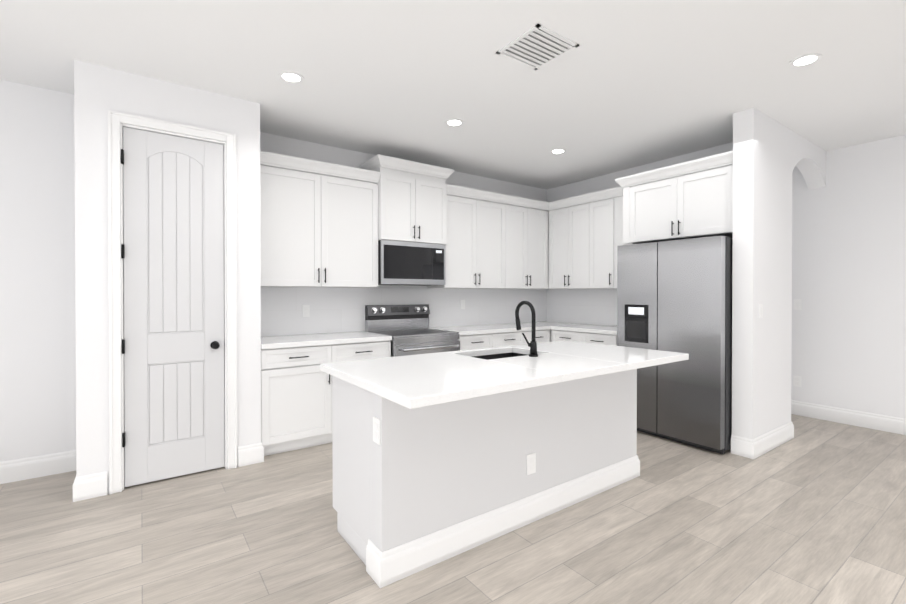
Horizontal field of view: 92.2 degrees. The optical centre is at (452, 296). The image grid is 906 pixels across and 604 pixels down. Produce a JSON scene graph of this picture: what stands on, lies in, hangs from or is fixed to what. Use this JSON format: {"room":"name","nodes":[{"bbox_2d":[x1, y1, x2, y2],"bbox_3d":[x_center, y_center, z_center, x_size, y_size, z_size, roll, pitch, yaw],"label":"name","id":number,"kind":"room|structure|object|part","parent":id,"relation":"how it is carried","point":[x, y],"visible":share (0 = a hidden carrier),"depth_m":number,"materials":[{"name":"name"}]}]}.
{"room":"kitchen","nodes":[
{"label":"kitchen","id":0,"kind":"room"},
{"bbox_2d":[74,60,260,493],"bbox_3d":[-2.137,-0.102,3.346,1.100,2.800,0.635,0,0,-36],"label":"wall","id":1,"kind":"structure","parent":0,"point":[100,92],"depth_m":2.87,"materials":[{"name":"white paint"}]},
{"bbox_2d":[0,443,263,501],"bbox_3d":[-3.060,1.227,2.683,3.417,0.150,0.652,0,0,-36],"label":"baseboard","id":2,"kind":"structure","parent":1,"relation":"attached to","point":[85,487],"depth_m":3.10,"materials":[{"name":"white paint"}]},
{"bbox_2d":[108,110,236,494],"bbox_3d":[-1.983,0.041,3.125,0.760,2.516,0.144,0,0,-36],"label":"door frame","id":3,"kind":"structure","parent":1,"relation":"attached to","point":[116,120],"depth_m":2.92,"materials":[{"name":"white paint"}]},
{"bbox_2d":[123,127,224,486],"bbox_3d":[-1.977,0.075,3.117,0.602,2.425,0.035,0,0,-36],"label":"pantry door","id":4,"kind":"structure","parent":1,"relation":"in","point":[173,215],"depth_m":3.09,"materials":[{"name":"white paint"}]},
{"bbox_2d":[121,149,219,446],"bbox_3d":[-1.970,0.014,3.069,0.581,1.984,0.070,0,0,-36],"label":"hardware piece","id":5,"kind":"object","parent":4,"relation":"attached to","point":[214,344],"depth_m":2.90,"materials":[{"name":"black metal"}]},
{"bbox_3d":[-1.970,-1.041,3.100,0.346,0.190,0.010,0,0,-36],"label":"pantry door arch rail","id":6,"kind":"part","parent":4,"relation":"part of","materials":[{"name":"white wood"}]},
{"bbox_2d":[0,80,546,461],"bbox_3d":[-1.686,-0.107,4.133,7.590,2.800,0.120,0,0,-36],"label":"wall","id":7,"kind":"structure","parent":0,"point":[37,300],"depth_m":3.14,"materials":[{"name":"white paint"}]},
{"bbox_2d":[302,305,309,316],"bbox_3d":[-1.427,0.141,4.228,0.070,0.115,0.008,0,0,-36],"label":"outlet","id":8,"kind":"object","parent":7,"relation":"attached to","point":[305,310],"depth_m":4.22,"materials":[{"name":"white plastic"}]},
{"bbox_2d":[260,159,377,290],"bbox_3d":[-1.304,-0.612,4.113,1.144,1.051,0.348,0,0,-36],"label":"upper cabinet","id":9,"kind":"object","parent":7,"relation":"attached to","point":[324,226],"depth_m":3.95,"materials":[{"name":"white paint"}]},
{"bbox_2d":[360,155,447,246],"bbox_3d":[-0.503,-0.963,4.650,0.784,0.807,0.403,0,0,-36],"label":"upper cabinet","id":10,"kind":"object","parent":7,"relation":"attached to","point":[412,198],"depth_m":4.45,"materials":[{"name":"white paint"}]},
{"bbox_2d":[378,240,444,285],"bbox_3d":[-0.505,-0.337,4.647,0.758,0.437,0.408,0,0,-36],"label":"over-the-range microwave","id":11,"kind":"object","parent":10,"relation":"attached to","point":[410,263],"visible":0.98,"depth_m":4.46,"materials":[{"name":"grey glass"}]},
{"bbox_2d":[424,191,499,290],"bbox_3d":[0.191,-0.619,5.184,0.959,1.051,0.348,0,0,-36],"label":"upper cabinet","id":12,"kind":"object","parent":7,"relation":"attached to","point":[472,253],"depth_m":5.00,"materials":[{"name":"white paint"}]},
{"bbox_2d":[460,300,464,308],"bbox_3d":[0.118,0.099,5.334,0.070,0.115,0.008,0,0,-36],"label":"outlet","id":13,"kind":"object","parent":7,"relation":"attached to","point":[462,302],"depth_m":5.33,"materials":[{"name":"white plastic"}]},
{"bbox_2d":[500,199,547,290],"bbox_3d":[0.846,-0.622,5.614,0.844,1.051,0.410,0,0,-36],"label":"upper cabinet","id":14,"kind":"object","parent":7,"relation":"attached to","point":[523,226],"depth_m":5.47,"materials":[{"name":"white paint"}]},
{"bbox_2d":[0,414,905,603],"bbox_3d":[0.713,1.358,1.728,8.680,0.100,10.040,0,0,-36],"label":"floor","id":15,"kind":"structure","parent":0,"point":[813,511],"depth_m":2.34,"materials":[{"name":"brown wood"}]},
{"bbox_2d":[261,339,391,455],"bbox_3d":[-1.226,0.853,4.012,1.142,0.881,0.618,0,0,-36],"label":"base cabinet","id":16,"kind":"object","parent":15,"relation":"on","point":[296,396],"depth_m":3.62,"materials":[{"name":"white paint"}]},
{"bbox_2d":[261,331,391,350],"bbox_3d":[-1.220,0.392,4.001,1.144,0.040,0.637,0,0,-36],"label":"countertop","id":17,"kind":"structure","parent":16,"relation":"on","point":[329,337],"depth_m":3.85,"materials":[{"name":"white stone"}]},
{"bbox_2d":[365,304,459,356],"bbox_3d":[-0.407,0.693,4.516,0.758,1.195,0.731,0,0,-36],"label":"range","id":18,"kind":"object","parent":15,"relation":"on","point":[407,329],"visible":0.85,"depth_m":4.55,"materials":[{"name":"silver metal"}]},
{"bbox_2d":[459,335,499,349],"bbox_3d":[0.091,0.847,4.955,0.530,0.881,0.618,0,0,-36],"label":"base cabinet","id":19,"kind":"object","parent":15,"relation":"on","point":[467,342],"depth_m":4.70,"materials":[{"name":"white paint"}]},
{"bbox_2d":[429,323,559,334],"bbox_3d":[0.698,0.383,5.375,2.026,0.040,0.637,0,0,-36],"label":"countertop","id":20,"kind":"structure","parent":19,"relation":"on","point":[477,328],"depth_m":5.10,"materials":[{"name":"white stone"}]},
{"bbox_2d":[327,369,639,587],"bbox_3d":[0.310,0.861,2.829,2.064,0.880,0.699,0,0,-36],"label":"kitchen island","id":21,"kind":"object","parent":15,"relation":"on","point":[439,457],"depth_m":2.30,"materials":[{"name":"white paint"}]},
{"bbox_2d":[320,341,687,408],"bbox_3d":[0.404,0.401,2.678,2.120,0.040,1.015,0,0,-36],"label":"island countertop","id":22,"kind":"structure","parent":21,"relation":"on","point":[419,381],"depth_m":2.31,"materials":[{"name":"white stone"}]},
{"bbox_2d":[464,349,523,356],"bbox_3d":[0.324,0.524,2.928,0.582,0.232,0.397,0,0,-36],"label":"sink","id":23,"kind":"object","parent":22,"relation":"in","point":[507,352],"depth_m":3.16,"materials":[{"name":"metal"}]},
{"bbox_2d":[515,301,539,356],"bbox_3d":[0.448,0.204,2.799,0.120,0.353,0.193,0,0,-36],"label":"faucet","id":24,"kind":"object","parent":22,"relation":"on","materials":[{"name":"black metal"}]},
{"bbox_2d":[500,331,527,346],"bbox_3d":[0.449,0.846,5.211,0.589,0.881,0.618,0,0,-36],"label":"base cabinet","id":25,"kind":"object","parent":15,"relation":"on","point":[507,338],"depth_m":5.00,"materials":[{"name":"white paint"}]},
{"bbox_2d":[528,331,551,342],"bbox_3d":[0.801,0.844,5.463,0.515,0.881,0.618,0,0,-36],"label":"base cabinet","id":26,"kind":"object","parent":15,"relation":"on","point":[541,336],"depth_m":5.28,"materials":[{"name":"white paint"}]},
{"bbox_2d":[552,331,575,341],"bbox_3d":[1.602,0.845,5.324,0.618,0.881,0.537,0,0,-36],"label":"base cabinet","id":27,"kind":"object","parent":15,"relation":"on","point":[556,335],"depth_m":5.19,"materials":[{"name":"white paint"}]},
{"bbox_2d":[576,331,615,345],"bbox_3d":[1.835,0.847,5.000,0.618,0.881,0.499,0,0,-36],"label":"base cabinet","id":28,"kind":"object","parent":15,"relation":"on","point":[581,336],"depth_m":4.82,"materials":[{"name":"white paint"}]},
{"bbox_2d":[552,323,616,334],"bbox_3d":[1.766,0.385,5.075,0.638,0.040,1.095,0,0,-36],"label":"countertop","id":29,"kind":"structure","parent":28,"relation":"on","point":[592,328],"depth_m":5.10,"materials":[{"name":"white stone"}]},
{"bbox_2d":[617,236,732,453],"bbox_3d":[2.246,0.398,4.151,0.900,1.789,0.945,0,0,-36],"label":"refrigerator","id":30,"kind":"object","parent":15,"relation":"on","point":[674,295],"visible":0.83,"depth_m":3.76,"materials":[{"name":"grey metal"}]},
{"bbox_2d":[0,0,905,189],"bbox_3d":[0.713,-1.542,1.709,8.680,0.100,10.040,0,0,-36],"label":"ceiling","id":31,"kind":"structure","parent":0,"point":[626,84],"depth_m":2.87,"materials":[{"name":"white paint"}]},
{"bbox_2d":[278,71,303,82],"bbox_3d":[-1.105,-1.497,2.978,0.164,0.006,0.164,0,0,-36],"label":"recessed light","id":32,"kind":"object","parent":31,"relation":"in","point":[290,76],"visible":1,"depth_m":2.98,"materials":[{"name":"white plastic"}]},
{"bbox_2d":[445,119,463,126],"bbox_3d":[0.012,-1.502,3.772,0.164,0.006,0.164,0,0,-36],"label":"recessed light","id":33,"kind":"object","parent":31,"relation":"in","point":[454,122],"visible":1,"depth_m":3.76,"materials":[{"name":"white plastic"}]},
{"bbox_2d":[496,24,578,69],"bbox_3d":[0.508,-1.492,2.632,0.350,0.012,0.350,0,0,-36],"label":"ceiling vent","id":34,"kind":"object","parent":31,"relation":"in","point":[537,47],"visible":1,"depth_m":2.62,"materials":[{"name":"white metal"}]},
{"bbox_2d":[550,148,565,153],"bbox_3d":[1.093,-1.507,4.528,0.164,0.006,0.164,0,0,-36],"label":"recessed light","id":35,"kind":"object","parent":31,"relation":"in","point":[557,151],"visible":1,"depth_m":4.53,"materials":[{"name":"white plastic"}]},
{"bbox_2d":[789,53,821,66],"bbox_3d":[2.235,-1.495,2.763,0.164,0.006,0.164,0,0,-36],"label":"recessed light","id":36,"kind":"object","parent":31,"relation":"in","point":[806,60],"visible":1,"depth_m":2.76,"materials":[{"name":"white plastic"}]},
{"bbox_2d":[547,130,794,362],"bbox_3d":[2.219,-0.114,5.103,0.130,2.800,2.850,0,0,-36],"label":"wall","id":37,"kind":"structure","parent":0,"point":[607,181],"depth_m":5.12,"materials":[{"name":"white paint"}]},
{"bbox_2d":[548,199,595,290],"bbox_3d":[1.566,-0.621,5.533,0.422,1.051,0.724,0,0,-36],"label":"upper cabinet","id":38,"kind":"object","parent":37,"relation":"attached to","point":[569,224],"depth_m":5.44,"materials":[{"name":"white paint"}]},
{"bbox_2d":[592,195,607,290],"bbox_3d":[1.849,-0.619,5.202,0.348,1.051,0.383,0,0,-36],"label":"upper cabinet","id":39,"kind":"object","parent":37,"relation":"attached to","point":[600,212],"depth_m":5.09,"materials":[{"name":"white paint"}]},
{"bbox_2d":[608,187,619,290],"bbox_3d":[2.036,-0.655,4.941,0.348,1.126,0.374,0,0,-36],"label":"upper cabinet","id":40,"kind":"object","parent":37,"relation":"attached to","point":[613,193],"depth_m":4.95,"materials":[{"name":"white paint"}]},
{"bbox_2d":[620,151,732,245],"bbox_3d":[2.329,-0.879,4.264,0.658,0.670,1.056,0,0,-36],"label":"upper cabinet","id":41,"kind":"object","parent":37,"relation":"attached to","point":[694,198],"depth_m":4.02,"materials":[{"name":"white paint"}]},
{"bbox_2d":[731,108,825,439],"bbox_3d":[3.095,-0.107,4.070,1.830,2.800,0.150,0,0,-36],"label":"wall","id":42,"kind":"structure","parent":0,"point":[769,154],"depth_m":3.60,"materials":[{"name":"white paint"}]},
{"bbox_2d":[759,304,762,317],"bbox_3d":[2.515,0.121,3.558,0.070,0.115,0.009,0,0,-36],"label":"light switch","id":43,"kind":"object","parent":42,"relation":"attached to","point":[760,310],"visible":1,"depth_m":3.55,"materials":[{"name":"white plastic"}]},
{"bbox_2d":[731,421,793,458],"bbox_3d":[2.705,1.220,3.789,0.894,0.150,0.167,0,0,-36],"label":"baseboard","id":44,"kind":"structure","parent":42,"relation":"attached to","point":[757,447],"depth_m":3.58,"materials":[{"name":"white paint"}]},
{"bbox_2d":[791,135,905,418],"bbox_3d":[4.158,-0.108,4.259,0.120,2.800,9.920,0,0,-36],"label":"wall","id":45,"kind":"structure","parent":0,"point":[849,281],"depth_m":4.36,"materials":[{"name":"white paint"}]},
{"bbox_2d":[794,299,801,309],"bbox_3d":[3.741,0.088,4.731,0.009,0.115,0.070,0,0,-36],"label":"light switch","id":46,"kind":"object","parent":45,"relation":"attached to","point":[797,306],"depth_m":4.73,"materials":[{"name":"white plastic"}]},
{"bbox_2d":[791,400,905,434],"bbox_3d":[4.137,1.217,4.179,0.017,0.150,9.800,0,0,-36],"label":"baseboard","id":47,"kind":"structure","parent":45,"relation":"attached to","point":[891,424],"depth_m":4.37,"materials":[{"name":"white paint"}]}
]}

